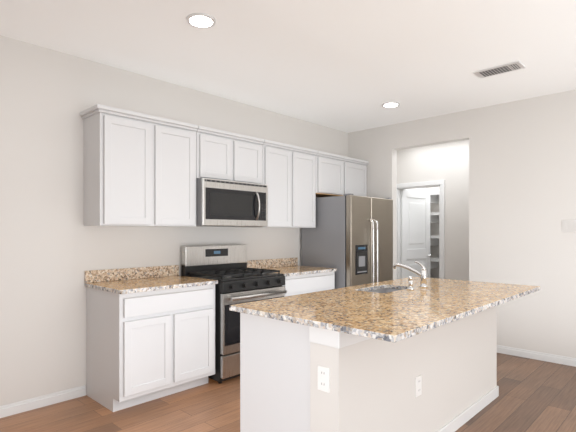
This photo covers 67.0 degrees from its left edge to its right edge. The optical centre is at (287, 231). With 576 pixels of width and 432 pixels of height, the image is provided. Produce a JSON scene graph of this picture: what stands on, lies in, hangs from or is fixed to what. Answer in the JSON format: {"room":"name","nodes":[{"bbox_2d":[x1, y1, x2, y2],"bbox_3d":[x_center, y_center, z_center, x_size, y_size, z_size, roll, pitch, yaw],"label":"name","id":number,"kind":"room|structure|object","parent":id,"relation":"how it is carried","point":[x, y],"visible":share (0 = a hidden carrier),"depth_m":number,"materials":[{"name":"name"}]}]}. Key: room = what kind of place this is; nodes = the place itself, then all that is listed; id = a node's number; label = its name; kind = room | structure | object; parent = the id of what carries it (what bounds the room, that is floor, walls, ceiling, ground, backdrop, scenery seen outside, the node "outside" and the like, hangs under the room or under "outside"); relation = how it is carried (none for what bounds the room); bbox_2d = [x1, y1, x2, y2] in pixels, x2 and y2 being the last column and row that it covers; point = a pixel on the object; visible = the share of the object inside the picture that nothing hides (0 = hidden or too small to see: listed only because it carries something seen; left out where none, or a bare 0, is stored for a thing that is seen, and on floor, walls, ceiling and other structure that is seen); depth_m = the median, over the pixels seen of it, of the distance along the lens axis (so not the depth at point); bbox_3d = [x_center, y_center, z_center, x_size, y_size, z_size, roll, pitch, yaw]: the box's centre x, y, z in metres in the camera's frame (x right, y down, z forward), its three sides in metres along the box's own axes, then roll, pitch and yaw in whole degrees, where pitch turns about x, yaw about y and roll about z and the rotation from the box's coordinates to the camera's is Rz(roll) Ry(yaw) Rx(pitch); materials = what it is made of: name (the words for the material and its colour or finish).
{"room":"kitchen","nodes":[
{"label":"kitchen","id":0,"kind":"room"},
{"bbox_2d":[0,35,347,405],"bbox_3d":[-1.187,-0.040,4.125,0.120,2.740,10.990,0,0,44],"label":"wall","id":1,"kind":"structure","parent":0,"point":[47,249],"depth_m":3.43,"materials":[{"name":"white paint"}]},
{"bbox_2d":[0,385,85,417],"bbox_3d":[-3.233,1.288,1.871,0.014,0.083,4.605,0,0,44],"label":"baseboard","id":2,"kind":"structure","parent":1,"relation":"attached to","point":[35,403],"depth_m":3.30,"materials":[{"name":"white"}]},
{"bbox_2d":[80,104,197,226],"bbox_3d":[-1.246,-0.508,3.721,0.343,0.917,0.911,0,0,43],"label":"upper cabinet","id":3,"kind":"object","parent":1,"relation":"attached to","point":[139,169],"visible":1,"depth_m":3.53,"materials":[{"name":"white wood"}]},
{"bbox_2d":[196,125,263,183],"bbox_3d":[-0.649,-0.730,4.351,0.343,0.475,0.816,0,0,43],"label":"upper cabinet","id":4,"kind":"object","parent":1,"relation":"attached to","point":[225,155],"visible":0.85,"depth_m":4.20,"materials":[{"name":"white wood"}]},
{"bbox_2d":[196,178,267,226],"bbox_3d":[-0.608,-0.272,4.312,0.451,0.432,0.810,0,0,43],"label":"microwave","id":5,"kind":"object","parent":4,"relation":"attached to","point":[223,203],"visible":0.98,"depth_m":4.13,"materials":[{"name":"grey metal"}]},
{"bbox_2d":[250,139,317,227],"bbox_3d":[-0.067,-0.508,4.963,0.343,0.917,0.866,0,0,43],"label":"upper cabinet","id":6,"kind":"object","parent":1,"relation":"attached to","point":[288,175],"visible":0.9,"depth_m":4.83,"materials":[{"name":"white wood"}]},
{"bbox_2d":[316,151,368,196],"bbox_3d":[0.607,-0.713,5.674,0.343,0.509,1.084,0,0,43],"label":"upper cabinet","id":7,"kind":"object","parent":1,"relation":"attached to","point":[338,175],"visible":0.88,"depth_m":5.50,"materials":[{"name":"white wood"}]},
{"bbox_2d":[0,353,575,431],"bbox_3d":[1.396,1.355,1.674,7.240,0.050,10.990,0,0,43],"label":"floor","id":8,"kind":"structure","parent":0,"point":[537,395],"depth_m":3.22,"materials":[{"name":"brown wood"}]},
{"bbox_2d":[86,284,214,411],"bbox_3d":[-1.130,0.888,3.649,0.611,0.883,0.856,0,0,43],"label":"base cabinet","id":9,"kind":"object","parent":8,"relation":"on","point":[144,347],"visible":0.96,"depth_m":3.37,"materials":[{"name":"white wood"}]},
{"bbox_2d":[85,265,217,293],"bbox_3d":[-1.127,0.380,3.638,0.630,0.130,0.870,0,0,43],"label":"countertop","id":10,"kind":"structure","parent":9,"relation":"on","point":[131,280],"depth_m":3.65,"materials":[{"name":"stone"}]},
{"bbox_2d":[181,244,286,383],"bbox_3d":[-0.500,0.733,4.209,0.711,1.195,0.778,0,0,43],"label":"stove","id":11,"kind":"object","parent":8,"relation":"on","point":[239,281],"visible":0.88,"depth_m":3.97,"materials":[{"name":"silver metal"}]},
{"bbox_2d":[282,271,334,296],"bbox_3d":[0.030,0.888,4.871,0.611,0.883,0.866,0,0,43],"label":"base cabinet","id":12,"kind":"object","parent":8,"relation":"on","point":[304,284],"visible":0.08,"depth_m":4.65,"materials":[{"name":"white wood"}]},
{"bbox_2d":[247,257,336,276],"bbox_3d":[0.036,0.380,4.864,0.630,0.130,0.866,0,0,43],"label":"countertop","id":13,"kind":"structure","parent":12,"relation":"on","point":[287,266],"depth_m":4.95,"materials":[{"name":"stone"}]},
{"bbox_2d":[301,193,392,288],"bbox_3d":[0.781,0.447,5.467,0.817,1.766,0.926,0,0,43],"label":"refrigerator","id":14,"kind":"object","parent":8,"relation":"on","point":[349,237],"visible":0.65,"depth_m":5.12,"materials":[{"name":"silver metal"}]},
{"bbox_2d":[240,285,498,431],"bbox_3d":[0.702,0.888,3.001,0.740,0.883,2.148,0,0,43],"label":"kitchen island","id":15,"kind":"object","parent":8,"relation":"on","point":[413,354],"depth_m":2.35,"materials":[{"name":"white"}]},
{"bbox_2d":[229,277,540,344],"bbox_3d":[0.801,0.472,2.900,1.050,0.115,2.190,0,0,43],"label":"island countertop","id":16,"kind":"structure","parent":15,"relation":"on","point":[402,313],"depth_m":2.43,"materials":[{"name":"beige stone"}]},
{"bbox_2d":[405,277,412,288],"bbox_3d":[0.877,0.364,3.111,0.048,0.102,0.048,0,0,43],"label":"soap dispenser","id":17,"kind":"object","parent":16,"relation":"on","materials":[{"name":"silver metal"}]},
{"bbox_2d":[393,261,428,288],"bbox_3d":[0.935,0.316,3.331,0.280,0.197,0.060,0,0,43],"label":"faucet","id":18,"kind":"object","parent":16,"relation":"on","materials":[{"name":"silver metal"}]},
{"bbox_2d":[0,0,575,132],"bbox_3d":[1.396,-1.435,1.674,7.240,0.050,10.990,0,0,43],"label":"ceiling","id":19,"kind":"structure","parent":0,"point":[348,66],"depth_m":3.32,"materials":[{"name":"white paint"}]},
{"bbox_2d":[186,13,215,27],"bbox_3d":[-0.578,-1.403,2.892,0.190,0.013,0.190,0,0,43],"label":"recessed light","id":20,"kind":"object","parent":19,"relation":"in","point":[200,20],"visible":0.96,"depth_m":2.87,"materials":[{"name":"white"}]},
{"bbox_2d":[382,102,399,107],"bbox_3d":[1.133,-1.403,4.797,0.190,0.013,0.190,0,0,43],"label":"recessed light","id":21,"kind":"object","parent":19,"relation":"in","point":[390,104],"visible":0.96,"depth_m":4.77,"materials":[{"name":"white"}]},
{"bbox_2d":[473,61,524,77],"bbox_3d":[1.825,-1.401,3.768,0.370,0.016,0.190,0,0,43],"label":"ceiling vent","id":22,"kind":"object","parent":19,"relation":"in","point":[501,69],"visible":1,"depth_m":3.74,"materials":[{"name":"white metal"}]},
{"bbox_2d":[397,140,468,280],"bbox_3d":[2.452,-0.040,6.441,1.970,2.740,0.120,0,0,44],"label":"wall","id":23,"kind":"structure","parent":0,"point":[448,163],"depth_m":6.43,"materials":[{"name":"white paint"}]},
{"bbox_2d":[401,189,431,278],"bbox_3d":[2.143,0.313,7.204,0.251,2.010,0.667,0,0,43],"label":"pantry door","id":24,"kind":"structure","parent":23,"relation":"in","point":[415,225],"depth_m":7.19,"materials":[{"name":"white wood"}]},
{"bbox_2d":[397,180,444,278],"bbox_3d":[2.059,0.278,6.804,0.850,2.105,0.137,0,0,43],"label":"door frame","id":25,"kind":"structure","parent":23,"relation":"attached to","point":[440,184],"depth_m":6.53,"materials":[{"name":"white wood"}]},
{"bbox_2d":[430,192,438,268],"bbox_3d":[3.154,0.175,7.159,1.900,1.730,0.368,0,0,43],"label":"pantry shelves","id":26,"kind":"object","parent":23,"relation":"attached to","point":[434,261],"visible":0.04,"depth_m":7.66,"materials":[{"name":"white wood"}]},
{"bbox_2d":[348,89,575,357],"bbox_3d":[3.440,-0.040,3.821,6.990,2.740,0.120,0,0,44],"label":"wall","id":27,"kind":"structure","parent":0,"point":[522,182],"depth_m":4.67,"materials":[{"name":"white paint"}]},
{"bbox_2d":[497,345,575,366],"bbox_3d":[3.996,1.288,3.201,5.269,0.083,0.014,0,0,44],"label":"baseboard","id":28,"kind":"structure","parent":27,"relation":"attached to","point":[564,360],"depth_m":4.52,"materials":[{"name":"white wood"}]},
{"bbox_2d":[562,220,575,231],"bbox_3d":[2.812,-0.060,4.329,0.150,0.120,0.008,0,0,43],"label":"switch plate","id":29,"kind":"object","parent":27,"relation":"attached to","point":[568,225],"visible":1,"depth_m":4.34,"materials":[{"name":"white plastic"}]}
]}

